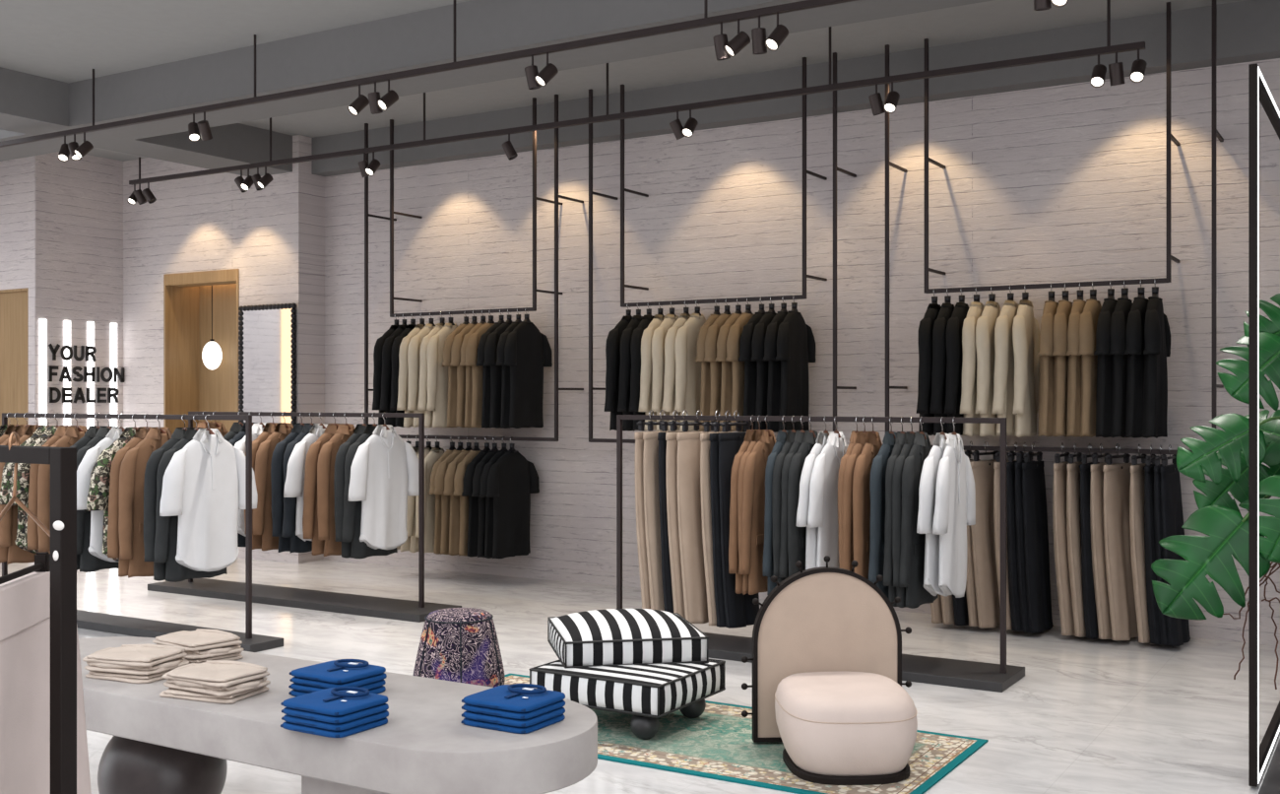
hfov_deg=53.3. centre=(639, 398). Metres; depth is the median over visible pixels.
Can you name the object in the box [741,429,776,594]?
jacket
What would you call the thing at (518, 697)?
polo shirt
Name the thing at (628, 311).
hanger
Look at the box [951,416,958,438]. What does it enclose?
hanger
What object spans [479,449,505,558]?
t-shirt
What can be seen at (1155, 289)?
hanger
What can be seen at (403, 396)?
shirt
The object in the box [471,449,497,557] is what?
t-shirt
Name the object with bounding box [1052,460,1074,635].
trousers
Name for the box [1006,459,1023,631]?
trousers
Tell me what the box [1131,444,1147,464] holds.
hanger
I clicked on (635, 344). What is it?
jacket
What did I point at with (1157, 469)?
trousers
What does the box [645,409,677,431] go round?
hanger
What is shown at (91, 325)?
light strip
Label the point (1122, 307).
t-shirt
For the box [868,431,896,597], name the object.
jacket
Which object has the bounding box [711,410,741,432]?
hanger
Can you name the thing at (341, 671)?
polo shirt
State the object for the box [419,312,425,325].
hanger
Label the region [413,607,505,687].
pouf
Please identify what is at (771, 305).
hanger
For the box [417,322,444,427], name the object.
shirt
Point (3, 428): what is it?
shirt
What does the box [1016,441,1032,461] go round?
hanger
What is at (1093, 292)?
hanger
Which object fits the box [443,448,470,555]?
t-shirt
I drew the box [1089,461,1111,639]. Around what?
trousers
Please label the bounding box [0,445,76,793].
clothes rack
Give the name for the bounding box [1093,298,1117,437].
t-shirt
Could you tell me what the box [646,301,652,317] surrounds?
hanger
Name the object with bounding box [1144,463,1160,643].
trousers
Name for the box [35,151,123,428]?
wall
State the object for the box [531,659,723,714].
seat cushion
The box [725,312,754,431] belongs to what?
t-shirt
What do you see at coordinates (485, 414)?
t-shirt
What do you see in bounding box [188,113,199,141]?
track spotlight
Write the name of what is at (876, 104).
track spotlight
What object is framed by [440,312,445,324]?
hanger
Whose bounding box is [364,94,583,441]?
rack
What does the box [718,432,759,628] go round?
trousers
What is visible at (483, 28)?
ceiling beam
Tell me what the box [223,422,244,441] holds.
jacket
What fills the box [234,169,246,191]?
track spotlight
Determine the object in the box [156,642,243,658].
sweater
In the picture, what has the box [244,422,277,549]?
jacket
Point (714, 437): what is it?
trousers
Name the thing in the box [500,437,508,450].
hanger
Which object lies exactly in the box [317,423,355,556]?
jacket
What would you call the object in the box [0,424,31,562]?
jacket
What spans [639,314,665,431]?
shirt
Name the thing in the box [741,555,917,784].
chair
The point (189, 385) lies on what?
door
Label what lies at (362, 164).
track spotlight
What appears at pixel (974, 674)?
clothes rack
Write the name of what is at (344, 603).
clothes rack
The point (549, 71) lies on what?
track spotlight
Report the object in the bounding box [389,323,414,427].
jacket
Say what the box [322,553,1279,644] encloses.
baseboard
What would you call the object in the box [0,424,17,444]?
jacket
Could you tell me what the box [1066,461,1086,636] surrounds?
trousers
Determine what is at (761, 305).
hanger
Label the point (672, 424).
hanger
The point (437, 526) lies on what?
t-shirt
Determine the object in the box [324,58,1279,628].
wall
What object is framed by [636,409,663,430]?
hanger
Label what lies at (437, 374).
shirt
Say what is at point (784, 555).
jacket
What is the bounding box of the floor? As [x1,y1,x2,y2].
[0,557,1279,793]
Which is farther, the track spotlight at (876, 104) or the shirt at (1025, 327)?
the shirt at (1025, 327)
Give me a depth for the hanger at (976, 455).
8.30 m
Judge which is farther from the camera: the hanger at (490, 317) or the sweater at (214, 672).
the hanger at (490, 317)
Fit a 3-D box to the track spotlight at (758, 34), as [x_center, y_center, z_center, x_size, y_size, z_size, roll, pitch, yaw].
[0.611,-1.862,6.531,0.074,0.193,0.091,0,0,31]
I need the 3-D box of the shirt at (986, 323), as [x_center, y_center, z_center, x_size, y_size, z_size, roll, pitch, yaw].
[2.295,-0.199,8.311,0.115,0.876,0.585,0,0,32]
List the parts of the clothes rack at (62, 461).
rail, post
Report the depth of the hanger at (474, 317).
10.52 m
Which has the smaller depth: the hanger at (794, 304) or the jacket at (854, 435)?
the jacket at (854, 435)
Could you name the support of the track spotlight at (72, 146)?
hanging from the track at (806, 4)
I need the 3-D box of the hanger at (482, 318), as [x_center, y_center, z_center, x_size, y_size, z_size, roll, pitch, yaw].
[-1.290,-0.607,10.488,0.041,0.263,0.364,0,0,29]
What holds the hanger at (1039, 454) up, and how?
hanging from the rack at (1215, 134)
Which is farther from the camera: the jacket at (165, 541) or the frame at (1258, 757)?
the jacket at (165, 541)
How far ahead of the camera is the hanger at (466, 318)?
10.56 m
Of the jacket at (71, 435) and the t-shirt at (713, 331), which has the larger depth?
the t-shirt at (713, 331)
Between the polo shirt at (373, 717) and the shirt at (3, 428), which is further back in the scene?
the shirt at (3, 428)
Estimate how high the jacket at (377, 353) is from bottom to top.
0.876 m
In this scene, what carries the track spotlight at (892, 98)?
hanging from the track at (1109, 48)
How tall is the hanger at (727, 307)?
0.263 m
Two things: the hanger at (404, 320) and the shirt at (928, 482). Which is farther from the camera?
the hanger at (404, 320)
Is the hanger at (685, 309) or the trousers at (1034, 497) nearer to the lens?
the trousers at (1034, 497)
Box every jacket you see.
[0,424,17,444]
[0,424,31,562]
[0,424,41,564]
[27,425,67,552]
[37,425,87,553]
[69,425,101,570]
[76,426,118,572]
[107,426,151,575]
[118,426,172,577]
[143,427,188,580]
[154,427,227,581]
[196,421,209,428]
[205,421,228,437]
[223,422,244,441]
[228,422,257,546]
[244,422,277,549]
[253,422,293,551]
[270,423,304,552]
[281,423,315,553]
[302,423,339,555]
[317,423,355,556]
[333,423,367,558]
[342,424,397,558]
[372,324,397,424]
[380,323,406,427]
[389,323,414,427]
[604,315,633,430]
[617,315,642,430]
[629,315,654,431]
[728,429,753,593]
[737,429,760,593]
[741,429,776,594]
[763,429,787,594]
[771,430,796,584]
[778,430,805,577]
[787,430,818,575]
[837,430,858,568]
[841,431,867,572]
[852,431,882,578]
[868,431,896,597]
[883,431,906,606]
[892,431,915,607]
[898,431,937,608]
[916,303,940,435]
[929,302,954,435]
[944,302,969,435]
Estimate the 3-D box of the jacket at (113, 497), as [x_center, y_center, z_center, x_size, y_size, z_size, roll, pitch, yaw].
[-3.174,0.649,8.224,0.133,0.939,0.586,0,0,29]
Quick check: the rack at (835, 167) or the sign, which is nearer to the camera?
the rack at (835, 167)
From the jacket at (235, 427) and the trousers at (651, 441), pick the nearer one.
the trousers at (651, 441)
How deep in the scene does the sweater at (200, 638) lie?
4.60 m
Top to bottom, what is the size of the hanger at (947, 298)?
0.263 m
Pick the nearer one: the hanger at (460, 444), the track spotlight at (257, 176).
the track spotlight at (257, 176)
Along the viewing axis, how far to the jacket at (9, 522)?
8.64 m
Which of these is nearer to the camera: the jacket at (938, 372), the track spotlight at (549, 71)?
the track spotlight at (549, 71)
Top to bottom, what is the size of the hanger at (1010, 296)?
0.263 m
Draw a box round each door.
[0,287,28,426]
[163,268,239,433]
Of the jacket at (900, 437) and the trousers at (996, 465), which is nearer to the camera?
the jacket at (900, 437)
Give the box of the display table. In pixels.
[78,636,597,793]
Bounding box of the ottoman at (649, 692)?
[528,658,725,738]
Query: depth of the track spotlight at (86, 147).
9.35 m
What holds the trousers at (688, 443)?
hanging from the hanger at (684, 424)
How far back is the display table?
3.77 m
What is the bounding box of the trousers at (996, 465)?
[993,459,1016,630]
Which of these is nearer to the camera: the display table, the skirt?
the skirt
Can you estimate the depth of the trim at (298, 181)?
11.69 m
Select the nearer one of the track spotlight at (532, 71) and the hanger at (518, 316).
the track spotlight at (532, 71)
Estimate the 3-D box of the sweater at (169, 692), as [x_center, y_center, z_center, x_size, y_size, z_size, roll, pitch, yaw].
[-1.362,0.927,4.084,0.298,0.032,0.225,0,0,21]
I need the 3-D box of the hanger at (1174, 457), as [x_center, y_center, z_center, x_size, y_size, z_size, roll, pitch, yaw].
[3.223,0.338,7.752,0.028,0.127,0.340,0,0,35]
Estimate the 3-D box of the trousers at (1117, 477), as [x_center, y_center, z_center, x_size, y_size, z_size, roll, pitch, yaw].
[2.992,0.940,7.882,0.135,1.074,0.411,0,0,43]
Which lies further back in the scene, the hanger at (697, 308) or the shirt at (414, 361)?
the shirt at (414, 361)
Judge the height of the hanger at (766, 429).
0.261 m
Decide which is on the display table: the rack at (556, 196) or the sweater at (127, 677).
the sweater at (127, 677)
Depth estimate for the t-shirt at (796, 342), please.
8.95 m
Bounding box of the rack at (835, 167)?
[588,52,856,443]
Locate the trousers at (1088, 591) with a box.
[1080,461,1099,638]
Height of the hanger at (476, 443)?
0.263 m
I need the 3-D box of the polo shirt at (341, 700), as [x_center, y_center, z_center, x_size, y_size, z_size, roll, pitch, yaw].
[-0.879,0.864,3.683,0.237,0.033,0.218,0,0,32]
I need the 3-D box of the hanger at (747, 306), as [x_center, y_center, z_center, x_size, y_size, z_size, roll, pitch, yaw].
[0.783,-0.607,9.231,0.041,0.263,0.364,0,0,33]
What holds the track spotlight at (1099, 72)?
hanging from the track at (1109, 48)
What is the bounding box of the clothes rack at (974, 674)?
[616,414,1024,692]
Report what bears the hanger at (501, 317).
hanging from the frame at (535, 198)
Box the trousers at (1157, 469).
[1153,463,1168,644]
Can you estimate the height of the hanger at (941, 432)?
0.261 m
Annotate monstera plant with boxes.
[1151,293,1279,689]
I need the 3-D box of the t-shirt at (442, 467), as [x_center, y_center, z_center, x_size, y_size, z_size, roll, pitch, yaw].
[-1.496,0.848,10.611,0.135,0.857,0.629,0,0,35]
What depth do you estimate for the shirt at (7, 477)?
8.58 m
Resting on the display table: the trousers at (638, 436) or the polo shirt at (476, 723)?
the polo shirt at (476, 723)
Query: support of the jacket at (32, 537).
hanging from the hanger
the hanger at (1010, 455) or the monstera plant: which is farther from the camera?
the hanger at (1010, 455)
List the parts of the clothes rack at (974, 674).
post, rail, plate, post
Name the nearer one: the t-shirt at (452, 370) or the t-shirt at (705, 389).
the t-shirt at (705, 389)
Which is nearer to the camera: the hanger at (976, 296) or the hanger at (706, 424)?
the hanger at (706, 424)
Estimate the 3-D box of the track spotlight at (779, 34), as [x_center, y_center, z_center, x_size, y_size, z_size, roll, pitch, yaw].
[0.695,-1.861,6.471,0.134,0.195,0.074,0,0,-39]
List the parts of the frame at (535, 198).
hanging rail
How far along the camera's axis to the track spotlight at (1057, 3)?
5.73 m
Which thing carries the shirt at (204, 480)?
hanging from the hanger at (211, 431)
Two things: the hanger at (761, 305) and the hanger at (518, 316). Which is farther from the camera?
the hanger at (518, 316)
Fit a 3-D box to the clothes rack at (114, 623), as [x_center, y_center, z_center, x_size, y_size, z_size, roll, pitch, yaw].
[-3.443,0.800,8.364,2.840,1.400,0.265,0,0,31]
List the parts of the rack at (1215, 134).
hanging rail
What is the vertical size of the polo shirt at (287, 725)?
0.018 m
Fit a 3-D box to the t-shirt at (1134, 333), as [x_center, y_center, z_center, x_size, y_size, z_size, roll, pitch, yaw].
[3.082,-0.194,7.840,0.128,0.857,0.629,0,0,35]
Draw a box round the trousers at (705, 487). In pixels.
[700,431,734,626]
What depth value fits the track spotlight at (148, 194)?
10.90 m
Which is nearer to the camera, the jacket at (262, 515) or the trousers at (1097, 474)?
the trousers at (1097, 474)
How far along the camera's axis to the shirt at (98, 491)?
8.04 m
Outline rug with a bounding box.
[504,673,988,793]
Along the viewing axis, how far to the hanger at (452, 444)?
10.64 m
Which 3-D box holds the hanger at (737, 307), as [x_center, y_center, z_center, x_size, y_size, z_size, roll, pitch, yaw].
[0.715,-0.607,9.272,0.041,0.263,0.364,0,0,34]
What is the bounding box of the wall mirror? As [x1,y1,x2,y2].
[238,302,296,425]
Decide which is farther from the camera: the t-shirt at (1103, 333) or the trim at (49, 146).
the trim at (49, 146)
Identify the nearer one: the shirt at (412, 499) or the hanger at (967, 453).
the hanger at (967, 453)
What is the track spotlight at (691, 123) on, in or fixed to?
hanging from the track at (1109, 48)
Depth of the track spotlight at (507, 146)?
8.90 m
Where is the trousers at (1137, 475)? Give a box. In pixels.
[1129,462,1150,642]
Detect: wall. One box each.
[0,155,35,424]
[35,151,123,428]
[123,157,324,562]
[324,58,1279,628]
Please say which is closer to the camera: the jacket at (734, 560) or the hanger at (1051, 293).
the jacket at (734, 560)
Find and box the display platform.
[1258,738,1279,793]
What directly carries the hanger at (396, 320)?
hanging from the frame at (535, 198)
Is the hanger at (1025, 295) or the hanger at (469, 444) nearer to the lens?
the hanger at (1025, 295)
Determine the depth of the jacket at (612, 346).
9.54 m
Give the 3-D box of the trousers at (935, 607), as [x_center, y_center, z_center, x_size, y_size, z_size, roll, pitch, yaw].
[2.008,0.940,8.486,0.135,1.074,0.411,0,0,34]
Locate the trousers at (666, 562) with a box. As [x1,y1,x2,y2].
[657,431,682,612]
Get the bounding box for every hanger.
[0,431,50,583]
[73,414,83,431]
[118,413,125,432]
[131,413,137,431]
[156,413,166,433]
[204,415,215,434]
[393,314,398,326]
[401,313,407,326]
[410,313,415,326]
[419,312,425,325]
[426,434,432,448]
[428,311,435,325]
[434,436,441,448]
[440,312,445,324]
[448,310,454,324]
[448,436,455,449]
[455,435,463,449]
[462,310,469,323]
[464,435,472,449]
[470,309,477,323]
[472,435,480,450]
[479,309,486,323]
[483,436,490,450]
[486,308,494,323]
[490,440,498,450]
[498,309,505,322]
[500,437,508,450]
[505,309,512,322]
[508,436,515,451]
[514,307,521,321]
[523,308,530,321]
[625,304,632,318]
[636,302,641,318]
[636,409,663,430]
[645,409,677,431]
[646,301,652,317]
[657,302,664,317]
[659,409,688,431]
[668,409,701,431]
[669,301,676,317]
[679,409,715,431]
[683,299,690,316]
[694,300,702,316]
[702,410,731,431]
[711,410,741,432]
[713,302,720,315]
[720,410,751,432]
[723,297,731,314]
[734,298,741,314]
[744,296,752,314]
[758,296,765,313]
[765,416,771,436]
[768,295,775,313]
[780,295,787,312]
[791,294,798,312]
[809,415,816,437]
[823,415,829,435]
[833,415,840,437]
[919,416,926,439]
[931,288,937,304]
[939,416,947,439]
[944,287,951,303]
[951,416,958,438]
[959,286,964,302]
[963,440,979,456]
[971,441,999,460]
[973,286,979,302]
[988,286,995,301]
[995,443,1015,461]
[1007,284,1014,300]
[1007,441,1023,461]
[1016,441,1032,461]
[1022,283,1028,300]
[1023,441,1042,461]
[1048,282,1055,301]
[1054,442,1070,462]
[1061,282,1069,301]
[1068,442,1082,463]
[1076,281,1083,300]
[1081,443,1098,463]
[1089,280,1096,300]
[1091,443,1109,463]
[1104,443,1130,464]
[1107,279,1114,299]
[1121,280,1128,298]
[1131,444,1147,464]
[1137,278,1145,298]
[1145,444,1155,465]
[1152,277,1158,297]
[1154,444,1166,465]
[1161,444,1176,465]
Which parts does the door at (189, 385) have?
frame, frame, panel, frame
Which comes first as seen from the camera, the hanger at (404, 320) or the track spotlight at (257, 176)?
the track spotlight at (257, 176)
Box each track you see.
[0,0,857,147]
[128,0,1145,185]
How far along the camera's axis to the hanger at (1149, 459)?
7.69 m
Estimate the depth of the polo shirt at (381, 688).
4.05 m
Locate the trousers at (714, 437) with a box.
[709,432,728,627]
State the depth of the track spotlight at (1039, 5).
5.77 m
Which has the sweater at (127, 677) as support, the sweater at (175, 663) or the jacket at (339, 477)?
the sweater at (175, 663)
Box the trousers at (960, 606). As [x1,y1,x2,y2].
[952,458,972,625]
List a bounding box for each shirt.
[0,424,8,437]
[0,425,47,553]
[8,425,57,552]
[76,426,126,562]
[86,427,138,562]
[159,428,257,571]
[233,423,265,536]
[280,686,388,715]
[280,716,387,737]
[281,703,388,722]
[281,709,388,730]
[283,423,327,541]
[288,679,385,692]
[288,685,385,696]
[289,658,385,683]
[289,672,386,688]
[348,424,418,549]
[396,323,424,427]
[400,446,418,552]
[406,447,431,552]
[407,322,436,427]
[415,447,445,552]
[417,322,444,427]
[426,322,457,427]
[460,713,565,733]
[461,683,565,711]
[461,699,565,718]
[461,706,565,726]
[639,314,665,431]
[650,314,678,431]
[662,313,691,431]
[674,313,705,431]
[796,431,830,569]
[807,431,848,567]
[916,432,948,595]
[932,432,975,597]
[960,301,984,436]
[975,301,1000,436]
[991,300,1018,436]
[1012,299,1039,437]
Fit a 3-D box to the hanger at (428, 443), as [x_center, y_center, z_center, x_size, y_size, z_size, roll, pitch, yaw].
[-1.790,0.435,10.791,0.041,0.263,0.364,0,0,32]
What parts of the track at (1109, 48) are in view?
suspension rod, suspension rod, suspension rod, suspension rod, suspension rod, suspension rod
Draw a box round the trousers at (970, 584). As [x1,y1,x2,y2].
[965,458,980,626]
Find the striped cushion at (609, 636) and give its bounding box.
[547,608,708,668]
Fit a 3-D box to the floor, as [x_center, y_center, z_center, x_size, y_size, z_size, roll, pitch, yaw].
[-2.801,1.560,4.446,17.800,0.120,13.100,0,0,31]
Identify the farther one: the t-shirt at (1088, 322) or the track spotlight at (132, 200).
the track spotlight at (132, 200)
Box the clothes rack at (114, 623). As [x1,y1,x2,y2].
[1,412,283,651]
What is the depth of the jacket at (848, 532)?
6.92 m
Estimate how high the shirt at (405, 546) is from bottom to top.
0.876 m
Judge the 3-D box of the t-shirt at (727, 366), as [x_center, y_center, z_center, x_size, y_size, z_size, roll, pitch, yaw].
[0.716,-0.194,9.273,0.128,0.857,0.629,0,0,34]
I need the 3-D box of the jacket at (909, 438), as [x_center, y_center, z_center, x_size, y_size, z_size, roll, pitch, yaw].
[1.494,0.649,7.011,0.082,0.939,0.586,0,0,30]
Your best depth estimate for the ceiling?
8.56 m
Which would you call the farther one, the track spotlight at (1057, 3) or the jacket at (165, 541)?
the jacket at (165, 541)
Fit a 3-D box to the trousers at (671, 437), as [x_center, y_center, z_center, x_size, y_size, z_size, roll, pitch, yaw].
[0.305,0.770,7.728,0.135,1.138,0.411,0,0,35]
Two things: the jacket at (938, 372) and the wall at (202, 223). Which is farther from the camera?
the wall at (202, 223)
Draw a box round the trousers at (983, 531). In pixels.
[970,459,1000,627]
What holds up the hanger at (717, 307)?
hanging from the frame at (804, 170)
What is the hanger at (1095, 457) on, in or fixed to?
hanging from the rack at (1215, 134)
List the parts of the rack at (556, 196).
hanging rail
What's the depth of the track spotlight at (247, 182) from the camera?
10.26 m
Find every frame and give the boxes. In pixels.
[389,97,562,317]
[620,57,827,307]
[924,1,1180,293]
[1248,63,1279,786]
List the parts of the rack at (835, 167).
hanging rail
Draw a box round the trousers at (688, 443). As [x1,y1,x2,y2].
[676,431,720,623]
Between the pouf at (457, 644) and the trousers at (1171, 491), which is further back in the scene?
the trousers at (1171, 491)
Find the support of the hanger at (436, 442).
hanging from the rack at (556, 196)
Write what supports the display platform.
on the floor
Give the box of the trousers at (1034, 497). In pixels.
[1022,460,1053,633]
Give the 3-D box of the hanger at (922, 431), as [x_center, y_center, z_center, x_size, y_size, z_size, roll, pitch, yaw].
[1.542,0.227,6.982,0.032,0.261,0.361,0,0,33]
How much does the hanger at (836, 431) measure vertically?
0.261 m
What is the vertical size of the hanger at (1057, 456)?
0.127 m
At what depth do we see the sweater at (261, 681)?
3.99 m
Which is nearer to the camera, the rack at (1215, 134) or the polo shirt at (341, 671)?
the polo shirt at (341, 671)
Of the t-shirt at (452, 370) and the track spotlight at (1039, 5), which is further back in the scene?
the t-shirt at (452, 370)
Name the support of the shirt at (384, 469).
hanging from the hanger
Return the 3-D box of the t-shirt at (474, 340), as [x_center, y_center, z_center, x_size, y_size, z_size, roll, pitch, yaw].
[-1.223,-0.194,10.446,0.135,0.857,0.629,0,0,34]
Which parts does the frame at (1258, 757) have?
post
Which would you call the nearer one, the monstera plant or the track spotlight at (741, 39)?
the monstera plant
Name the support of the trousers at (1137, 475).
hanging from the hanger at (1134, 458)
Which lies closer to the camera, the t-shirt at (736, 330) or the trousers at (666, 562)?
the trousers at (666, 562)
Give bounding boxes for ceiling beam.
[0,66,292,176]
[68,0,992,139]
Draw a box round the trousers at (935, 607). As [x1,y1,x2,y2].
[930,593,942,623]
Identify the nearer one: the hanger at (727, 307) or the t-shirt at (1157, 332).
the t-shirt at (1157, 332)
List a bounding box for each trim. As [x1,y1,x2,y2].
[0,128,79,161]
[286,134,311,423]
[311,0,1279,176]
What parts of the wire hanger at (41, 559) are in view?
wire frame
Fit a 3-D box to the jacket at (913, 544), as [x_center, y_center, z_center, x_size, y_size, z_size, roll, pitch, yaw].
[1.545,0.650,6.979,0.086,0.939,0.583,0,0,33]
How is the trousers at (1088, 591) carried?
hanging from the rack at (1215, 134)
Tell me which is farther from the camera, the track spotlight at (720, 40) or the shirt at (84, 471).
the shirt at (84, 471)
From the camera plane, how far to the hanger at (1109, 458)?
7.89 m
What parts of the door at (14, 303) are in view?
frame, frame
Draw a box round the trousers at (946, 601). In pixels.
[940,594,954,624]
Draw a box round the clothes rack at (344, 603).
[147,411,461,622]
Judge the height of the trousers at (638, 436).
1.138 m
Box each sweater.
[82,642,187,666]
[84,656,189,674]
[85,667,175,683]
[152,628,242,650]
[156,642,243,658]
[159,684,268,703]
[161,659,269,686]
[163,676,270,696]
[183,651,243,663]
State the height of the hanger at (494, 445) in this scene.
0.263 m
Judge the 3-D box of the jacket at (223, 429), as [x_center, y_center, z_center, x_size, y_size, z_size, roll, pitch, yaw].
[-3.320,0.650,9.964,0.134,0.938,0.588,0,0,33]
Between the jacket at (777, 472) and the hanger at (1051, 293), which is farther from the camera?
the hanger at (1051, 293)
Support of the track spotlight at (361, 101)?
hanging from the track at (806, 4)
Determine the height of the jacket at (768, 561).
0.939 m
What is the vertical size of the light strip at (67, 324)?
2.262 m
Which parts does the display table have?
ball leg, block leg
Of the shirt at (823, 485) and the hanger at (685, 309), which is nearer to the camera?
the shirt at (823, 485)
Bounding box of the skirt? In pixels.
[0,571,91,793]
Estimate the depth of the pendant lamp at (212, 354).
12.57 m
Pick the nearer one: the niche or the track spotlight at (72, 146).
the track spotlight at (72, 146)
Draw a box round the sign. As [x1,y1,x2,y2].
[48,343,124,403]
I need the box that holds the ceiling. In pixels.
[0,0,1246,161]
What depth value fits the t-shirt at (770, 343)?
8.89 m
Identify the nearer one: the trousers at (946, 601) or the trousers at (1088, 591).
the trousers at (1088, 591)
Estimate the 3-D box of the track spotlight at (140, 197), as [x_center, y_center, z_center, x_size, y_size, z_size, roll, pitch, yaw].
[-4.305,-1.764,10.986,0.113,0.184,0.072,0,0,-14]
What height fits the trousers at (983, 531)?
1.074 m
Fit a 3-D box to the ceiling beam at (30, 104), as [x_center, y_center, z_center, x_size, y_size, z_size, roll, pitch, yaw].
[-4.898,-2.245,9.377,0.540,0.330,5.760,0,0,31]
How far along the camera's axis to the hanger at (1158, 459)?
7.66 m
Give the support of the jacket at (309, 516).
hanging from the hanger
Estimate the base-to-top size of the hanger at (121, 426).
0.261 m
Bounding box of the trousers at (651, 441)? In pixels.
[642,431,668,610]
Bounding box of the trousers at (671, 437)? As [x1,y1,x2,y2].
[665,431,703,618]
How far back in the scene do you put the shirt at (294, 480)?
9.15 m
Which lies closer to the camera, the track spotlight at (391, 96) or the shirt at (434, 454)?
the track spotlight at (391, 96)
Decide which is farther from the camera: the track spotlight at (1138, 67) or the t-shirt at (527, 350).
the t-shirt at (527, 350)
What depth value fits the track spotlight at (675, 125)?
8.20 m
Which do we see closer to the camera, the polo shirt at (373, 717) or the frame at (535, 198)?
the polo shirt at (373, 717)
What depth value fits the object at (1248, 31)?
9.00 m
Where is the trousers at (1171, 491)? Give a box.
[1160,463,1190,645]
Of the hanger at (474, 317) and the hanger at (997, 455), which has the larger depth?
the hanger at (474, 317)
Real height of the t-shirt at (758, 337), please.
0.857 m
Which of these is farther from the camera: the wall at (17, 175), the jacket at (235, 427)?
the wall at (17, 175)
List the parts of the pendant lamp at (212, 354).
globe, cord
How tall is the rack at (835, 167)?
2.746 m
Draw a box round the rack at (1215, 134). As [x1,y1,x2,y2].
[885,0,1223,453]
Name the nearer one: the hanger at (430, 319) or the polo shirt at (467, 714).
the polo shirt at (467, 714)
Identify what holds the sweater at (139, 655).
on the sweater at (175, 663)
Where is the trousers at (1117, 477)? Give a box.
[1102,462,1138,639]
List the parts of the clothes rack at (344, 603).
post, rail, plate, post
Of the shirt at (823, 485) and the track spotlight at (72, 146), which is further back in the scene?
the track spotlight at (72, 146)
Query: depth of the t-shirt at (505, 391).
10.10 m
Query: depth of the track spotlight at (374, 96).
7.87 m
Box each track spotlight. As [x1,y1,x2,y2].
[57,135,69,161]
[67,133,81,160]
[73,131,93,158]
[127,184,136,204]
[132,183,147,204]
[141,182,156,203]
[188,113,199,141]
[196,111,212,140]
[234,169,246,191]
[240,168,254,191]
[252,167,262,191]
[256,166,273,189]
[347,84,369,116]
[357,152,368,177]
[364,151,380,176]
[368,81,383,114]
[377,79,398,110]
[501,133,517,160]
[524,55,541,89]
[534,52,558,86]
[669,111,684,139]
[681,109,698,137]
[712,22,730,60]
[723,19,750,57]
[751,15,767,54]
[765,12,788,51]
[868,83,885,115]
[883,81,899,113]
[1033,0,1051,10]
[1050,0,1068,6]
[1089,54,1106,87]
[1108,52,1124,85]
[1129,49,1146,82]
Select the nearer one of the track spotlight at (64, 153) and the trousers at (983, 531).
the trousers at (983, 531)
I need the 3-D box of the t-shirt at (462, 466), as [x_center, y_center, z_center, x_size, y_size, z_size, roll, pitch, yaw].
[-1.350,0.848,10.523,0.135,0.857,0.629,0,0,28]
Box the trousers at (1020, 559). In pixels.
[1014,459,1034,632]
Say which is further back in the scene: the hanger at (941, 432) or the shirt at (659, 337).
the shirt at (659, 337)
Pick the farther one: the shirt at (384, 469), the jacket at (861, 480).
the shirt at (384, 469)
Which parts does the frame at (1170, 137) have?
hanging rail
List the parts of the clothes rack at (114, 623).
post, rail, plate, post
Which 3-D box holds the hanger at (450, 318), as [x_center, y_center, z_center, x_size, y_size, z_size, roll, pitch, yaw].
[-1.581,-0.607,10.664,0.041,0.263,0.364,0,0,34]
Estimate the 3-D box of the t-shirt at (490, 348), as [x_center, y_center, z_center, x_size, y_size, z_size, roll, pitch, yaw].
[-1.063,-0.194,10.349,0.135,0.857,0.629,0,0,35]
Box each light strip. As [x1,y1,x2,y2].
[39,319,46,425]
[64,320,70,425]
[87,321,94,428]
[110,322,117,426]
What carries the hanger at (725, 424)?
hanging from the clothes rack at (974, 674)
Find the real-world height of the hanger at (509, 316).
0.263 m
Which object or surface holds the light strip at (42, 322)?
attached to the wall at (79, 204)
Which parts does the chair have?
frame, panel, seat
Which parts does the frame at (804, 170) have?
hanging rail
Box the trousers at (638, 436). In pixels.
[634,430,667,608]
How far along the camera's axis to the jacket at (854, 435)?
6.93 m
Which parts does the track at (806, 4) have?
suspension rod, suspension rod, suspension rod, suspension rod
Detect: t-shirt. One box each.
[428,448,453,554]
[433,448,461,554]
[442,322,467,427]
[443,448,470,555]
[449,322,476,427]
[453,448,481,556]
[459,322,483,427]
[461,449,488,557]
[464,321,493,427]
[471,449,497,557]
[476,321,502,428]
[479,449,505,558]
[483,321,511,428]
[486,449,539,558]
[495,320,520,428]
[504,320,552,428]
[695,313,719,431]
[704,313,731,430]
[714,313,741,431]
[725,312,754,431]
[738,312,765,431]
[750,311,776,429]
[763,311,787,432]
[775,310,816,430]
[1037,300,1058,436]
[1051,299,1072,436]
[1065,299,1086,437]
[1078,298,1101,437]
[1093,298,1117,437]
[1109,297,1132,437]
[1124,296,1148,438]
[1142,296,1170,438]
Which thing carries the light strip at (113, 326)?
attached to the wall at (79, 204)
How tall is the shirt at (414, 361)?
0.876 m
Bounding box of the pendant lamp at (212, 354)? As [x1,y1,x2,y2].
[201,285,222,369]

